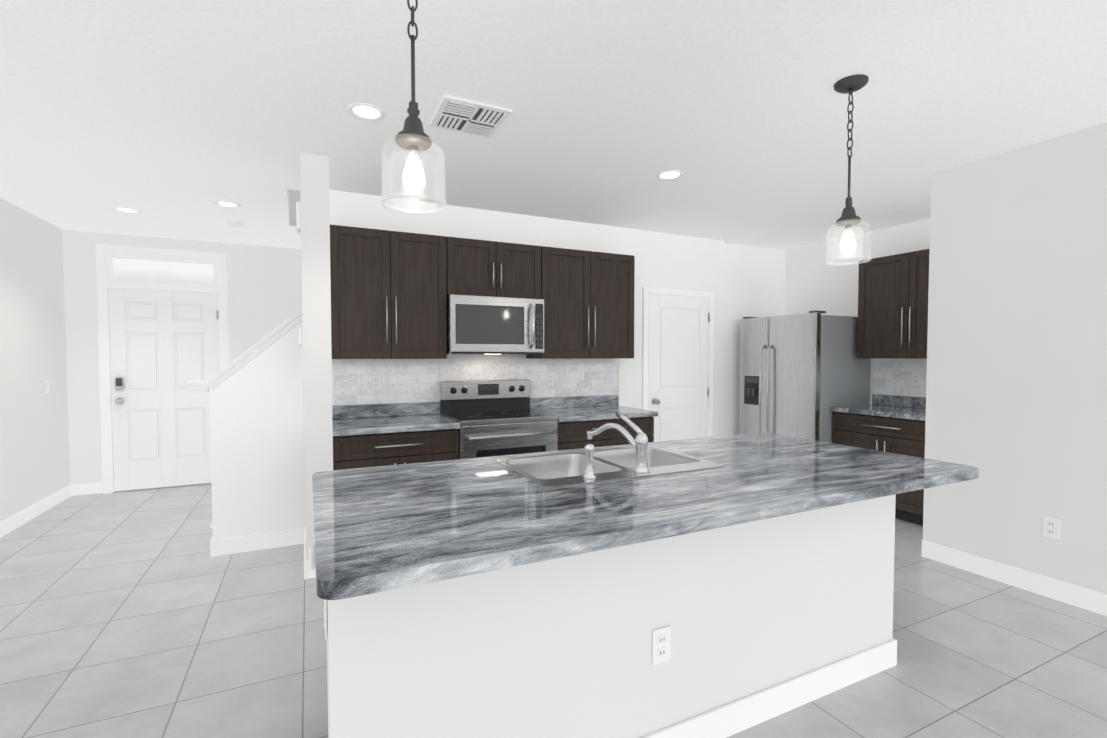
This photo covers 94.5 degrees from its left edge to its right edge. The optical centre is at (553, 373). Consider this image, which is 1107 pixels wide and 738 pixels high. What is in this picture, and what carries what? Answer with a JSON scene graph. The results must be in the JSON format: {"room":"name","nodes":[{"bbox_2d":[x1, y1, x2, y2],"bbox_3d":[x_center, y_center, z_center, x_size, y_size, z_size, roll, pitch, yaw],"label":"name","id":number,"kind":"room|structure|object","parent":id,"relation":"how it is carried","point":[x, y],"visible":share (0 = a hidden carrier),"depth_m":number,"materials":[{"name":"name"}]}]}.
{"room":"kitchen","nodes":[
{"label":"kitchen","id":0,"kind":"room"},
{"bbox_2d":[0,198,69,521],"bbox_3d":[-2.600,0.059,0.368,0.120,2.600,10.470,-1,2,-26],"label":"wall","id":1,"kind":"structure","parent":0,"point":[34,452],"depth_m":4.36,"materials":[{"name":"paint"}]},
{"bbox_2d":[0,484,75,537],"bbox_3d":[-2.539,1.300,0.437,0.014,0.115,10.230,-1,2,-26],"label":"baseboard","id":2,"kind":"structure","parent":1,"relation":"attached to","point":[22,517],"depth_m":4.37,"materials":[{"name":"white paint"}]},
{"bbox_2d":[45,380,48,393],"bbox_3d":[-4.564,0.122,4.615,0.008,0.118,0.075,-1,2,-26],"label":"light switch","id":3,"kind":"object","parent":1,"relation":"attached to","point":[46,386],"visible":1,"depth_m":4.60,"materials":[{"name":"white plastic"}]},
{"bbox_2d":[62,230,301,483],"bbox_3d":[-0.900,-0.152,6.921,8.620,2.600,0.120,-1,2,-26],"label":"wall","id":4,"kind":"structure","parent":0,"point":[264,291],"depth_m":5.12,"materials":[{"name":"paint"}]},
{"bbox_2d":[95,244,228,493],"bbox_3d":[-4.019,-0.041,5.330,1.095,2.480,0.050,-1,2,-26],"label":"door frame","id":5,"kind":"structure","parent":4,"relation":"attached to","point":[105,253],"depth_m":5.13,"materials":[{"name":"white paint"}]},
{"bbox_2d":[111,257,214,286],"bbox_3d":[-4.022,-1.043,5.303,0.873,0.253,0.022,-1,2,-26],"label":"transom","id":6,"kind":"object","parent":4,"relation":"attached to","point":[145,271],"visible":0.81,"depth_m":5.29,"materials":[{"name":"white glass"}]},
{"bbox_2d":[109,288,219,490],"bbox_3d":[-3.997,0.168,5.308,0.931,2.036,0.116,-1,2,-26],"label":"entry door","id":7,"kind":"structure","parent":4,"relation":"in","point":[164,347],"depth_m":5.30,"materials":[{"name":"white paint"}]},
{"bbox_2d":[289,189,300,225],"bbox_3d":[-1.183,-1.952,5.338,2.810,1.100,0.124,-1,2,-26],"label":"wall","id":8,"kind":"structure","parent":0,"point":[294,197],"depth_m":4.70,"materials":[{"name":"paint"}]},
{"bbox_2d":[300,152,332,559],"bbox_3d":[-1.601,-0.041,3.461,0.160,2.600,0.675,-1,2,-26],"label":"wall","id":9,"kind":"structure","parent":0,"point":[316,298],"depth_m":3.15,"materials":[{"name":"paint"}]},
{"bbox_2d":[296,201,300,232],"bbox_3d":[-1.742,-1.062,3.502,0.029,0.190,0.150,-1,2,-26],"label":"door chime","id":10,"kind":"object","parent":9,"relation":"attached to","point":[298,215],"visible":0.85,"depth_m":3.44,"materials":[{"name":"white plastic"}]},
{"bbox_2d":[298,327,302,344],"bbox_3d":[-1.733,-0.252,3.510,0.029,0.120,0.120,-1,2,-26],"label":"light switch","id":11,"kind":"object","parent":9,"relation":"attached to","point":[300,336],"visible":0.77,"depth_m":3.46,"materials":[{"name":"white plastic"}]},
{"bbox_2d":[300,528,315,579],"bbox_3d":[-1.662,1.203,3.463,0.044,0.115,0.689,-1,2,-26],"label":"baseboard","id":12,"kind":"structure","parent":9,"relation":"attached to","point":[302,530],"depth_m":3.27,"materials":[{"name":"white paint"}]},
{"bbox_2d":[209,190,724,539],"bbox_3d":[-0.290,-0.625,4.513,4.610,3.700,0.120,-1,2,-26],"label":"wall","id":13,"kind":"structure","parent":0,"point":[672,261],"depth_m":3.80,"materials":[{"name":"paint"}]},
{"bbox_2d":[186,311,301,392],"bbox_3d":[-2.157,-0.162,3.631,0.728,0.571,0.170,-1,2,-26],"label":"trim","id":14,"kind":"structure","parent":13,"relation":"attached to","point":[251,353],"depth_m":3.56,"materials":[{"name":"white paint"}]},
{"bbox_2d":[210,528,299,556],"bbox_3d":[-2.097,1.197,3.630,0.564,0.115,0.022,-1,2,-26],"label":"baseboard","id":15,"kind":"structure","parent":13,"relation":"attached to","point":[239,544],"depth_m":3.61,"materials":[{"name":"white paint"}]},
{"bbox_2d":[330,225,449,358],"bbox_3d":[-1.234,-0.564,3.808,0.808,0.916,0.330,-1,2,-26],"label":"upper cabinet","id":16,"kind":"object","parent":13,"relation":"attached to","point":[391,291],"depth_m":3.65,"materials":[{"name":"brown wood"}]},
{"bbox_2d":[332,354,618,405],"bbox_3d":[-0.525,0.071,4.347,2.537,0.460,0.010,-1,2,-26],"label":"backsplash","id":17,"kind":"structure","parent":13,"relation":"attached to","point":[410,380],"depth_m":4.21,"materials":[{"name":"tile"}]},
{"bbox_2d":[371,375,381,390],"bbox_3d":[-1.361,0.074,3.937,0.075,0.118,0.008,-1,2,-26],"label":"outlet","id":18,"kind":"object","parent":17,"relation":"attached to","point":[376,382],"visible":1,"depth_m":3.93,"materials":[{"name":"white plastic"}]},
{"bbox_2d":[547,372,553,385],"bbox_3d":[-0.027,0.054,4.577,0.075,0.118,0.008,-1,2,-26],"label":"outlet","id":19,"kind":"object","parent":17,"relation":"attached to","point":[550,379],"visible":1,"depth_m":4.57,"materials":[{"name":"white plastic"}]},
{"bbox_2d":[450,237,541,298],"bbox_3d":[-0.519,-0.815,4.144,0.772,0.436,0.330,-1,2,-26],"label":"upper cabinet","id":20,"kind":"object","parent":13,"relation":"attached to","point":[477,267],"depth_m":3.99,"materials":[{"name":"brown wood"}]},
{"bbox_2d":[447,294,543,353],"bbox_3d":[-0.488,-0.372,4.096,0.768,0.442,0.468,-1,2,-26],"label":"microwave","id":21,"kind":"object","parent":20,"relation":"attached to","point":[490,325],"visible":1,"depth_m":3.93,"materials":[{"name":"silver metal"}]},
{"bbox_2d":[526,246,634,358],"bbox_3d":[0.242,-0.587,4.517,0.908,0.916,0.330,-1,2,-26],"label":"upper cabinet","id":22,"kind":"object","parent":13,"relation":"attached to","point":[588,296],"depth_m":4.36,"materials":[{"name":"brown wood"}]},
{"bbox_2d":[642,287,713,436],"bbox_3d":[1.272,0.181,5.204,0.890,2.045,0.030,-1,2,-26],"label":"door frame","id":23,"kind":"structure","parent":13,"relation":"attached to","point":[646,291],"depth_m":5.12,"materials":[{"name":"white paint"}]},
{"bbox_2d":[648,294,709,441],"bbox_3d":[1.294,0.208,5.177,0.776,1.968,0.094,-1,2,-26],"label":"pantry door","id":24,"kind":"structure","parent":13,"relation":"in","point":[678,391],"depth_m":5.19,"materials":[{"name":"white paint"}]},
{"bbox_2d":[0,484,1106,737],"bbox_3d":[1.286,1.339,2.276,8.740,0.080,10.470,-1,2,-26],"label":"floor","id":25,"kind":"structure","parent":0,"point":[134,614],"depth_m":2.42,"materials":[{"name":"tile"}]},
{"bbox_2d":[333,429,458,469],"bbox_3d":[-1.169,0.819,3.734,0.823,0.860,0.600,-1,2,-26],"label":"base cabinet","id":26,"kind":"object","parent":25,"relation":"on","point":[368,450],"depth_m":3.44,"materials":[{"name":"black wood"}]},
{"bbox_2d":[332,395,657,435],"bbox_3d":[-0.391,0.305,4.075,2.537,0.140,0.630,-1,2,-26],"label":"countertop","id":27,"kind":"structure","parent":26,"relation":"on","point":[347,420],"depth_m":3.99,"materials":[{"name":"stone"}]},
{"bbox_2d":[440,379,557,458],"bbox_3d":[-0.427,0.653,4.026,0.761,1.172,0.684,-1,2,-26],"label":"range","id":28,"kind":"object","parent":25,"relation":"on","point":[496,417],"visible":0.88,"depth_m":3.90,"materials":[{"name":"silver metal"}]},
{"bbox_2d":[309,480,896,737],"bbox_3d":[0.290,0.871,2.157,2.371,0.862,0.904,-1,2,-26],"label":"kitchen island","id":29,"kind":"object","parent":25,"relation":"on","point":[639,586],"depth_m":1.67,"materials":[{"name":"paint"}]},
{"bbox_2d":[323,585,327,639],"bbox_3d":[-0.601,0.628,1.347,0.008,0.115,0.070,-1,2,-26],"label":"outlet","id":30,"kind":"object","parent":29,"relation":"attached to","point":[325,605],"depth_m":1.32,"materials":[{"name":"white plastic"}]},
{"bbox_2d":[313,433,978,603],"bbox_3d":[0.414,0.419,2.104,2.535,0.040,1.130,-1,2,-26],"label":"island countertop","id":31,"kind":"structure","parent":29,"relation":"on","point":[391,528],"depth_m":1.64,"materials":[{"name":"grey stone"}]},
{"bbox_2d":[581,444,600,479],"bbox_3d":[0.138,0.335,1.955,0.052,0.128,0.052,-1,2,-26],"label":"sprayer","id":32,"kind":"object","parent":31,"relation":"on","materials":[{"name":"silver metal"}]},
{"bbox_2d":[493,444,728,487],"bbox_3d":[0.237,0.484,2.238,0.850,0.190,0.550,-1,2,-26],"label":"sink","id":33,"kind":"object","parent":31,"relation":"in","point":[547,469],"depth_m":2.34,"materials":[{"name":"silver metal"}]},
{"bbox_2d":[587,412,652,471],"bbox_3d":[0.270,0.276,2.156,0.130,0.232,0.315,-1,2,-26],"label":"faucet","id":34,"kind":"object","parent":31,"relation":"on","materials":[{"name":"silver metal"}]},
{"bbox_2d":[652,625,670,665],"bbox_3d":[0.362,0.911,1.713,0.075,0.118,0.008,-1,2,-26],"label":"outlet","id":35,"kind":"object","parent":29,"relation":"attached to","point":[661,634],"depth_m":1.71,"materials":[{"name":"white plastic"}]},
{"bbox_2d":[558,417,653,450],"bbox_3d":[0.314,0.796,4.446,0.921,0.860,0.600,-1,2,-26],"label":"base cabinet","id":36,"kind":"object","parent":25,"relation":"on","point":[571,435],"depth_m":4.13,"materials":[{"name":"black wood"}]},
{"bbox_2d":[739,310,870,442],"bbox_3d":[2.527,0.294,5.263,0.863,1.775,0.920,-1,2,-26],"label":"refrigerator","id":37,"kind":"object","parent":25,"relation":"on","point":[801,375],"visible":0.65,"depth_m":4.91,"materials":[{"name":"grey metal"}]},
{"bbox_2d":[833,412,924,525],"bbox_3d":[3.095,0.797,4.407,0.634,0.861,1.106,-1,2,-26],"label":"base cabinet","id":38,"kind":"object","parent":25,"relation":"on","point":[901,436],"visible":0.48,"depth_m":4.30,"materials":[{"name":"black wood"}]},
{"bbox_2d":[830,394,925,420],"bbox_3d":[3.096,0.295,4.393,0.630,0.140,1.110,-1,2,-26],"label":"countertop","id":39,"kind":"structure","parent":38,"relation":"on","point":[904,407],"depth_m":4.62,"materials":[{"name":"stone"}]},
{"bbox_2d":[0,0,1106,249],"bbox_3d":[1.286,-1.900,2.171,8.740,1.200,10.470,-1,2,-26],"label":"ceiling","id":40,"kind":"structure","parent":0,"point":[172,118],"depth_m":2.49,"materials":[{"name":"white paint"}]},
{"bbox_2d":[113,207,140,213],"bbox_3d":[-3.571,-1.364,4.289,0.184,0.008,0.184,-1,2,-26],"label":"recessed light","id":41,"kind":"object","parent":40,"relation":"in","point":[128,210],"visible":1,"depth_m":4.29,"materials":[{"name":"white paint"}]},
{"bbox_2d":[214,200,240,207],"bbox_3d":[-2.626,-1.359,4.122,0.184,0.008,0.184,-1,2,-26],"label":"recessed light","id":42,"kind":"object","parent":40,"relation":"in","point":[228,204],"visible":0.94,"depth_m":4.12,"materials":[{"name":"white paint"}]},
{"bbox_2d":[227,221,244,227],"bbox_3d":[-2.912,-1.362,4.695,0.136,0.036,0.136,-1,2,-26],"label":"smoke detector","id":43,"kind":"object","parent":40,"relation":"attached to","point":[237,224],"visible":1,"depth_m":4.66,"materials":[{"name":"white plastic"}]},
{"bbox_2d":[347,103,385,120],"bbox_3d":[-0.938,-1.308,2.571,0.184,0.008,0.184,-1,2,-26],"label":"recessed light","id":44,"kind":"object","parent":40,"relation":"in","point":[366,111],"visible":1,"depth_m":2.56,"materials":[{"name":"white paint"}]},
{"bbox_2d":[381,0,446,214],"bbox_3d":[-0.397,-0.876,1.446,0.182,0.800,0.182,-1,2,-26],"label":"pendant light","id":45,"kind":"object","parent":40,"relation":"hanging from","point":[413,138],"visible":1,"depth_m":1.44,"materials":[{"name":"clear glass"}]},
{"bbox_2d":[429,95,511,137],"bbox_3d":[-0.431,-1.305,2.625,0.340,0.017,0.340,-1,2,-26],"label":"ceiling vent","id":46,"kind":"object","parent":40,"relation":"in","point":[466,116],"visible":1,"depth_m":2.59,"materials":[{"name":"white metal"}]},
{"bbox_2d":[656,170,683,179],"bbox_3d":[0.785,-1.337,3.464,0.184,0.008,0.184,-1,2,-26],"label":"recessed light","id":47,"kind":"object","parent":40,"relation":"in","point":[670,175],"visible":1,"depth_m":3.45,"materials":[{"name":"white paint"}]},
{"bbox_2d":[825,74,870,265],"bbox_3d":[1.335,-0.904,2.310,0.182,0.800,0.182,-1,2,-26],"label":"pendant light","id":48,"kind":"object","parent":40,"relation":"hanging from","point":[849,218],"visible":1,"depth_m":2.30,"materials":[{"name":"clear glass"}]},
{"bbox_2d":[722,243,784,435],"bbox_3d":[2.881,-0.676,6.112,2.490,3.700,0.120,-1,2,-26],"label":"wall","id":49,"kind":"structure","parent":0,"point":[754,281],"depth_m":5.66,"materials":[{"name":"paint"}]},
{"bbox_2d":[785,218,929,403],"bbox_3d":[3.211,-0.091,5.013,0.120,2.600,2.180,-1,2,-26],"label":"wall","id":50,"kind":"structure","parent":0,"point":[813,281],"depth_m":5.36,"materials":[{"name":"paint"}]},
{"bbox_2d":[857,249,928,358],"bbox_3d":[3.225,-0.584,4.402,0.364,0.915,1.065,-1,2,-26],"label":"upper cabinet","id":51,"kind":"object","parent":50,"relation":"attached to","point":[893,290],"visible":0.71,"depth_m":4.52,"materials":[{"name":"brown wood"}]},
{"bbox_2d":[873,358,926,396],"bbox_3d":[3.375,0.046,4.519,0.010,0.347,1.110,-1,2,-26],"label":"backsplash","id":52,"kind":"structure","parent":50,"relation":"attached to","point":[892,376],"depth_m":4.80,"materials":[{"name":"tile"}]},
{"bbox_2d":[911,372,920,384],"bbox_3d":[3.299,0.051,4.660,0.008,0.118,0.075,-1,2,-26],"label":"outlet","id":53,"kind":"object","parent":52,"relation":"attached to","point":[916,376],"visible":1,"depth_m":4.66,"materials":[{"name":"white plastic"}]},
{"bbox_2d":[923,122,1106,593],"bbox_3d":[3.506,-0.035,3.292,1.580,2.600,1.180,-1,2,-26],"label":"wall","id":54,"kind":"structure","parent":0,"point":[1016,396],"depth_m":3.01,"materials":[{"name":"paint"}]},
{"bbox_2d":[921,540,1106,615],"bbox_3d":[2.792,1.218,2.982,0.018,0.115,1.194,-1,2,-26],"label":"baseboard","id":55,"kind":"structure","parent":54,"relation":"attached to","point":[1074,595],"depth_m":3.03,"materials":[{"name":"white paint"}]},
{"bbox_2d":[1042,516,1059,539],"bbox_3d":[2.824,0.878,2.905,0.008,0.118,0.075,-1,2,-26],"label":"outlet","id":56,"kind":"object","parent":54,"relation":"attached to","point":[1051,527],"visible":1,"depth_m":2.90,"materials":[{"name":"white plastic"}]}
]}

